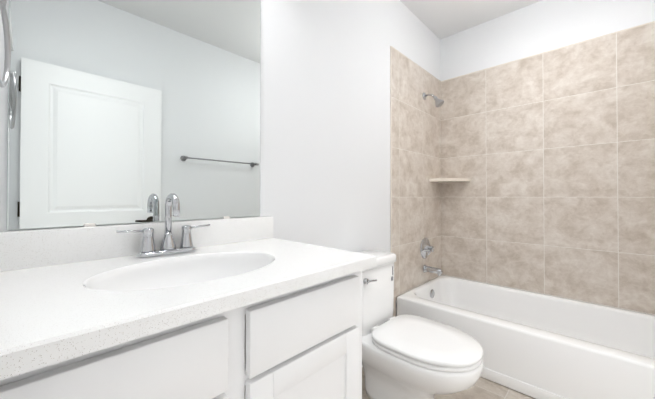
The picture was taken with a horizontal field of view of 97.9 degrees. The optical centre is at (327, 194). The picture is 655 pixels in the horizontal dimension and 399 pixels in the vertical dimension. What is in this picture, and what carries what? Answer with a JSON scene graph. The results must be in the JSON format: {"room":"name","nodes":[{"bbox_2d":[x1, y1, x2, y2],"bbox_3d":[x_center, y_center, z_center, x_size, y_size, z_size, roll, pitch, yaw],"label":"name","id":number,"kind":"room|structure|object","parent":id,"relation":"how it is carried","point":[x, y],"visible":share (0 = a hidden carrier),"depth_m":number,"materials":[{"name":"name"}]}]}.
{"room":"bathroom","nodes":[
{"label":"bathroom","id":0,"kind":"room"},
{"bbox_2d":[0,0,440,315],"bbox_3d":[0.058,-0.132,1.583,0.100,2.440,2.749,0,-1,44],"label":"wall","id":1,"kind":"structure","parent":0,"point":[325,129],"depth_m":1.46,"materials":[{"name":"white paint"}]},
{"bbox_2d":[7,0,260,229],"bbox_3d":[-0.512,-0.449,0.917,0.008,1.078,0.685,0,-1,44],"label":"mirror","id":2,"kind":"object","parent":1,"relation":"attached to","point":[127,111],"visible":1,"depth_m":0.84,"materials":[{"name":"grey mirror"}]},
{"bbox_2d":[393,301,395,316],"bbox_3d":[0.435,0.851,1.885,0.009,0.280,0.052,0,-1,44],"label":"wall tile","id":3,"kind":"structure","parent":1,"relation":"attached to","point":[394,310],"depth_m":1.89,"materials":[{"name":"beige tile"}]},
{"bbox_2d":[390,46,441,300],"bbox_3d":[0.700,-0.132,2.168,0.009,1.691,0.815,0,-1,44],"label":"wall tile","id":4,"kind":"structure","parent":1,"relation":"attached to","point":[415,167],"depth_m":2.09,"materials":[{"name":"beige tile"}]},
{"bbox_2d":[420,238,433,258],"bbox_3d":[0.783,0.418,2.194,0.069,0.164,0.169,0,-1,44],"label":"shower valve","id":5,"kind":"object","parent":4,"relation":"attached to","point":[426,249],"visible":0.98,"depth_m":2.18,"materials":[{"name":"silver metal"}]},
{"bbox_2d":[422,92,443,106],"bbox_3d":[0.809,-0.726,2.171,0.152,0.137,0.066,0,-1,44],"label":"shower head","id":6,"kind":"object","parent":4,"relation":"attached to","point":[439,102],"visible":1,"depth_m":2.15},
{"bbox_2d":[423,265,442,275],"bbox_3d":[0.803,0.576,2.165,0.136,0.063,0.062,0,-1,44],"label":"tub spout","id":7,"kind":"object","parent":4,"relation":"attached to","point":[438,271],"visible":1,"depth_m":2.15,"materials":[{"name":"silver metal"}]},
{"bbox_2d":[362,367,534,398],"bbox_3d":[0.206,1.079,0.557,1.724,0.200,4.004,0,-1,44],"label":"floor","id":8,"kind":"structure","parent":0,"point":[482,388],"depth_m":1.41,"materials":[{"name":"tile"}]},
{"bbox_2d":[0,216,375,398],"bbox_3d":[-0.324,0.533,0.728,0.528,0.891,0.793,0,-1,44],"label":"bathroom vanity","id":9,"kind":"object","parent":8,"relation":"on","point":[243,308],"visible":0.94,"depth_m":0.58,"materials":[{"name":"white paint"}]},
{"bbox_2d":[116,193,209,257],"bbox_3d":[-0.461,0.087,0.840,0.104,0.182,0.253,0,-1,44],"label":"faucet","id":10,"kind":"object","parent":9,"relation":"on","point":[148,249],"visible":1,"depth_m":0.84,"materials":[{"name":"silver metal"}]},
{"bbox_2d":[358,250,482,398],"bbox_3d":[0.369,0.653,1.339,0.649,0.664,0.368,0,-1,44],"label":"toilet","id":11,"kind":"object","parent":8,"relation":"on","point":[406,356],"visible":0.88,"depth_m":1.24,"materials":[{"name":"white ceramic"}]},
{"bbox_2d":[397,275,654,398],"bbox_3d":[1.258,0.833,1.647,1.504,0.308,0.756,0,-1,44],"label":"bathtub","id":12,"kind":"object","parent":8,"relation":"on","point":[535,345],"visible":0.88,"depth_m":1.54,"materials":[{"name":"white ceramic"}]},
{"bbox_2d":[400,0,540,38],"bbox_3d":[0.206,-1.411,0.579,1.724,0.100,4.004,0,-1,44],"label":"ceiling","id":13,"kind":"structure","parent":0,"point":[440,19],"depth_m":2.10,"materials":[{"name":"white paint"}]},
{"bbox_2d":[440,0,654,80],"bbox_3d":[1.563,-0.129,1.971,1.724,2.440,0.100,0,-1,44],"label":"wall","id":14,"kind":"structure","parent":0,"point":[541,26],"depth_m":2.01,"materials":[{"name":"white paint"}]},
{"bbox_2d":[429,178,470,182],"bbox_3d":[0.983,-0.113,2.287,0.235,0.024,0.235,0,-1,44],"label":"corner shelf","id":15,"kind":"object","parent":14,"relation":"attached to","point":[443,180],"visible":1,"depth_m":2.25,"materials":[{"name":"beige tile"}]},
{"bbox_2d":[441,21,654,314],"bbox_3d":[1.525,-0.135,1.932,1.524,1.691,0.009,0,-1,44],"label":"wall tile","id":16,"kind":"structure","parent":14,"relation":"attached to","point":[550,154],"depth_m":1.90,"materials":[{"name":"beige tile"}]},
{"bbox_3d":[-0.278,-0.146,0.066,1.524,2.440,0.100,0,-1,44],"label":"wall","id":17,"kind":"structure","parent":0,"visible":0},
{"bbox_2d":[0,0,10,86],"bbox_3d":[-0.600,-0.284,0.493,0.160,0.180,0.064,0,-1,44],"label":"towel ring","id":18,"kind":"object","parent":17,"relation":"attached to","point":[7,59],"visible":1,"depth_m":0.55,"materials":[{"name":"silver metal"}]}
]}

